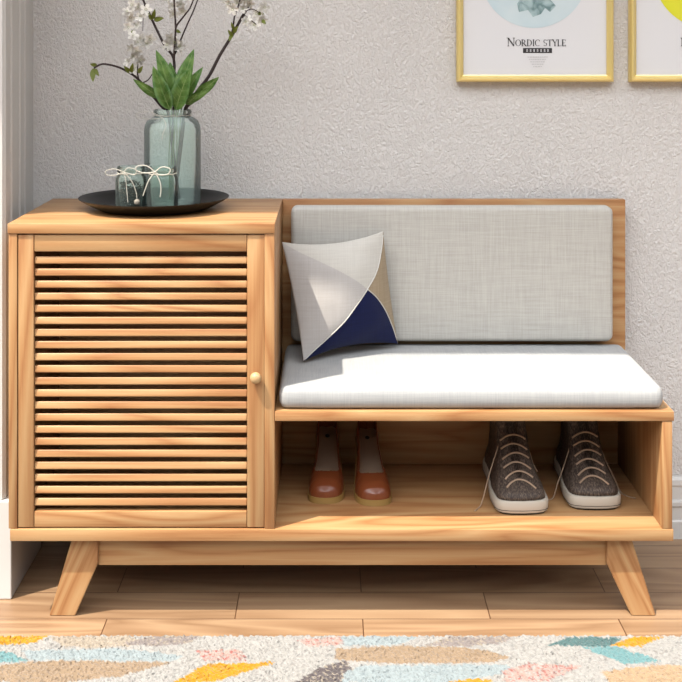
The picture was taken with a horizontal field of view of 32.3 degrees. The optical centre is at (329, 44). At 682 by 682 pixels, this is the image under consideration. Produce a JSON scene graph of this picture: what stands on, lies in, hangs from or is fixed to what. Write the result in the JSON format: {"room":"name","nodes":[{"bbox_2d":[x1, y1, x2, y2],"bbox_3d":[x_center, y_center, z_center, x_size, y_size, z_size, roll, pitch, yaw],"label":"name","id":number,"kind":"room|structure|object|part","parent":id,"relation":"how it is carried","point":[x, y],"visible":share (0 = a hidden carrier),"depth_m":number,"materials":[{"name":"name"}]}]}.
{"room":"entryway","nodes":[
{"label":"entryway","id":0,"kind":"room"},
{"bbox_2d":[28,0,32,211],"bbox_3d":[-0.691,-0.156,2.365,0.120,2.400,0.270,0,0,0],"label":"wall","id":1,"kind":"structure","parent":0,"point":[30,2],"depth_m":2.48,"materials":[{"name":"grey paint"}]},
{"bbox_2d":[0,0,27,499],"bbox_3d":[-0.682,-0.249,2.325,0.136,2.214,0.210,0,0,0],"label":"trim","id":2,"kind":"structure","parent":1,"relation":"attached to","point":[13,13],"depth_m":2.25,"materials":[{"name":"grey paint"}]},
{"bbox_2d":[0,494,40,598],"bbox_3d":[-0.675,0.952,2.329,0.150,0.185,0.231,0,0,0],"label":"trim","id":3,"kind":"structure","parent":1,"relation":"attached to","point":[16,557],"depth_m":2.21,"materials":[{"name":"grey"}]},
{"bbox_2d":[0,539,681,636],"bbox_3d":[0.000,1.069,0.365,6.400,0.050,4.470,0,0,0],"label":"floor","id":4,"kind":"structure","parent":0,"point":[138,600],"depth_m":2.21,"materials":[{"name":"brown wood"}]},
{"bbox_2d":[8,198,673,615],"bbox_3d":[0.019,0.684,2.298,1.208,0.720,0.364,0,0,0],"label":"bench","id":5,"kind":"object","parent":4,"relation":"on","point":[149,424],"visible":0.83,"depth_m":2.16,"materials":[{"name":"brown wood"}]},
{"bbox_3d":[-0.575,0.610,2.306,0.016,0.535,0.348,0,0,0],"label":"panel","id":6,"kind":"part","parent":5,"relation":"part of","materials":[{"name":"brown wood"}]},
{"bbox_3d":[-0.469,0.972,2.168,0.089,0.145,0.036,0,0,0],"label":"leg","id":7,"kind":"part","parent":5,"relation":"part of","materials":[{"name":"brown wood"}]},
{"bbox_3d":[-0.344,0.861,2.143,0.386,0.029,0.017,0,0,0],"label":"rail","id":8,"kind":"part","parent":5,"relation":"part of","materials":[{"name":"brown wood"}]},
{"bbox_3d":[-0.344,0.360,2.143,0.386,0.031,0.017,0,0,0],"label":"rail","id":9,"kind":"part","parent":5,"relation":"part of","materials":[{"name":"brown wood"}]},
{"bbox_3d":[-0.342,0.333,2.305,0.484,0.018,0.350,0,0,0],"label":"panel","id":10,"kind":"part","parent":5,"relation":"part of","materials":[{"name":"brown wood"}]},
{"bbox_2d":[78,187,228,215],"bbox_3d":[-0.347,0.311,2.322,0.294,0.025,0.294,0,0,0],"label":"tray","id":11,"kind":"object","parent":5,"relation":"on","point":[104,201],"visible":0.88,"depth_m":2.34,"materials":[{"name":"black metal"}]},
{"bbox_2d":[105,165,146,206],"bbox_3d":[-0.387,0.276,2.254,0.069,0.089,0.066,0,0,9],"label":"glass jar","id":12,"kind":"object","parent":11,"relation":"on","point":[119,172],"visible":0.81,"depth_m":2.24,"materials":[{"name":"teal glass"}]},
{"bbox_2d":[119,180,142,206],"bbox_3d":[-0.382,0.288,2.257,0.049,0.053,0.049,0,0,0],"label":"moss","id":13,"kind":"object","parent":12,"relation":"in","point":[123,195],"visible":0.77,"depth_m":2.25,"materials":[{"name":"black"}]},
{"bbox_2d":[135,165,177,206],"bbox_3d":[-0.329,0.273,2.247,0.077,0.095,0.063,0,0,0],"label":"glass jar","id":14,"kind":"object","parent":11,"relation":"on","point":[174,169],"visible":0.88,"depth_m":2.23,"materials":[{"name":"teal"}]},
{"bbox_2d":[136,109,200,206],"bbox_3d":[-0.320,0.225,2.350,0.122,0.192,0.116,0,0,0],"label":"glass vase","id":15,"kind":"object","parent":11,"relation":"on","point":[197,170],"visible":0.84,"depth_m":2.33,"materials":[{"name":"teal glass"}]},
{"bbox_2d":[90,43,180,198],"bbox_3d":[-0.385,0.153,2.331,0.179,0.312,0.038,0,0,-11],"label":"branch","id":16,"kind":"object","parent":15,"relation":"in","point":[131,70],"visible":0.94,"depth_m":2.33,"materials":[{"name":"black plant"}]},
{"bbox_2d":[122,0,197,196],"bbox_3d":[-0.335,0.075,2.343,0.158,0.469,0.049,0,0,0],"label":"branch","id":17,"kind":"object","parent":15,"relation":"in","point":[171,41],"visible":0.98,"depth_m":2.35,"materials":[{"name":"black plant"}]},
{"bbox_2d":[133,49,218,199],"bbox_3d":[-0.300,0.158,2.319,0.166,0.301,0.057,0,0,6],"label":"leafy sprig","id":18,"kind":"object","parent":15,"relation":"in","point":[170,89],"visible":0.98,"depth_m":2.31,"materials":[{"name":"green plant"}]},
{"bbox_3d":[-0.303,0.206,2.337,0.040,0.207,0.023,0,0,0],"label":"stem","id":19,"kind":"part","parent":18,"relation":"part of","materials":[{"name":"green plant"}]},
{"bbox_2d":[172,0,269,199],"bbox_3d":[-0.216,0.096,2.333,0.198,0.428,0.036,0,0,0],"label":"branch","id":20,"kind":"object","parent":15,"relation":"in","point":[246,20],"visible":0.95,"depth_m":2.33,"materials":[{"name":"black plant"}]},
{"bbox_3d":[-0.134,0.602,2.126,0.021,0.021,0.021,0,0,0],"label":"knob","id":21,"kind":"part","parent":5,"relation":"part of","materials":[{"name":"brown wood"}]},
{"bbox_3d":[-0.110,0.610,2.306,0.018,0.535,0.348,0,0,0],"label":"panel","id":22,"kind":"part","parent":5,"relation":"part of","materials":[{"name":"brown wood"}]},
{"bbox_2d":[308,421,344,503],"bbox_3d":[-0.007,0.817,2.353,0.072,0.121,0.214,0,0,0],"label":"shoe","id":23,"kind":"object","parent":5,"relation":"on","point":[326,484],"visible":0.9,"depth_m":2.32,"materials":[{"name":"brown leather"}]},
{"bbox_3d":[0.021,0.888,2.305,1.202,0.022,0.350,0,0,0],"label":"board","id":24,"kind":"part","parent":5,"relation":"part of","materials":[{"name":"brown wood"}]},
{"bbox_2d":[354,421,391,505],"bbox_3d":[0.083,0.817,2.342,0.073,0.121,0.214,0,0,0],"label":"shoe","id":25,"kind":"object","parent":5,"relation":"on","point":[371,483],"visible":0.94,"depth_m":2.32,"materials":[{"name":"brown leather"}]},
{"bbox_3d":[0.259,0.600,2.471,0.718,0.554,0.018,0,0,0],"label":"panel","id":26,"kind":"part","parent":5,"relation":"part of","materials":[{"name":"brown wood"}]},
{"bbox_2d":[279,344,662,407],"bbox_3d":[0.258,0.642,2.297,0.701,0.043,0.321,0,0,0],"label":"seat cushion","id":27,"kind":"object","parent":5,"relation":"on","point":[358,375],"visible":0.97,"depth_m":2.20,"materials":[{"name":"fabric"}]},
{"bbox_2d":[282,231,397,360],"bbox_3d":[0.028,0.498,2.353,0.241,0.236,0.074,0,0,-18],"label":"throw pillow","id":28,"kind":"object","parent":27,"relation":"on","point":[341,292],"visible":1,"depth_m":2.33,"materials":[{"name":"grey fabric"}]},
{"bbox_2d":[474,421,548,514],"bbox_3d":[0.342,0.793,2.322,0.141,0.168,0.265,0,0,0],"label":"sneaker","id":29,"kind":"object","parent":5,"relation":"on","point":[515,487],"visible":0.91,"depth_m":2.25,"materials":[{"name":"black fabric"}]},
{"bbox_2d":[548,421,635,509],"bbox_3d":[0.503,0.793,2.336,0.174,0.169,0.248,0,0,0],"label":"sneaker","id":30,"kind":"object","parent":5,"relation":"on","point":[580,463],"visible":0.86,"depth_m":2.27,"materials":[{"name":"black fabric"}]},
{"bbox_3d":[0.550,0.972,2.168,0.090,0.145,0.036,0,0,0],"label":"leg","id":31,"kind":"part","parent":5,"relation":"part of","materials":[{"name":"brown wood"}]},
{"bbox_3d":[0.611,0.779,2.296,0.018,0.195,0.330,0,0,0],"label":"panel","id":32,"kind":"part","parent":5,"relation":"part of","materials":[{"name":"brown wood"}]},
{"bbox_2d":[0,634,681,681],"bbox_3d":[0.000,1.036,1.497,2.203,0.013,1.126,0,0,0],"label":"rug","id":33,"kind":"object","parent":4,"relation":"on","point":[102,658],"visible":1,"depth_m":1.98,"materials":[{"name":"carpet"}]},
{"bbox_2d":[33,0,681,474],"bbox_3d":[0.000,-0.156,2.550,6.400,2.400,0.100,0,0,0],"label":"wall","id":34,"kind":"structure","parent":0,"point":[325,98],"depth_m":2.50,"materials":[{"name":"paint"}]},
{"bbox_2d":[456,0,613,81],"bbox_3d":[0.434,-0.158,2.488,0.332,0.472,0.022,0,0,0],"label":"framed print","id":35,"kind":"object","parent":34,"relation":"attached to","point":[497,40],"visible":1,"depth_m":2.49,"materials":[{"name":"white paper"}]},
{"bbox_2d":[487,0,580,27],"bbox_3d":[0.432,-0.149,2.490,0.227,0.227,0.001,0,0,0],"label":"art","id":36,"kind":"object","parent":35,"relation":"on","point":[500,13],"depth_m":2.49},
{"bbox_2d":[628,0,681,81],"bbox_3d":[0.799,-0.158,2.488,0.332,0.472,0.022,0,0,0],"label":"framed print","id":37,"kind":"object","parent":34,"relation":"attached to","point":[654,26],"visible":1,"depth_m":2.49,"materials":[{"name":"white paper"}]},
{"bbox_2d":[661,0,681,20],"bbox_3d":[0.800,-0.149,2.490,0.227,0.227,0.001,0,0,0],"label":"art","id":38,"kind":"object","parent":37,"relation":"on","point":[671,10],"depth_m":2.49,"materials":[{"name":"yellow paper"}]},
{"bbox_2d":[672,475,681,538],"bbox_3d":[1.308,0.980,2.491,3.785,0.129,0.017,0,0,0],"label":"baseboard","id":39,"kind":"structure","parent":34,"relation":"attached to","point":[676,479],"depth_m":2.49,"materials":[{"name":"grey wood"}]}
]}

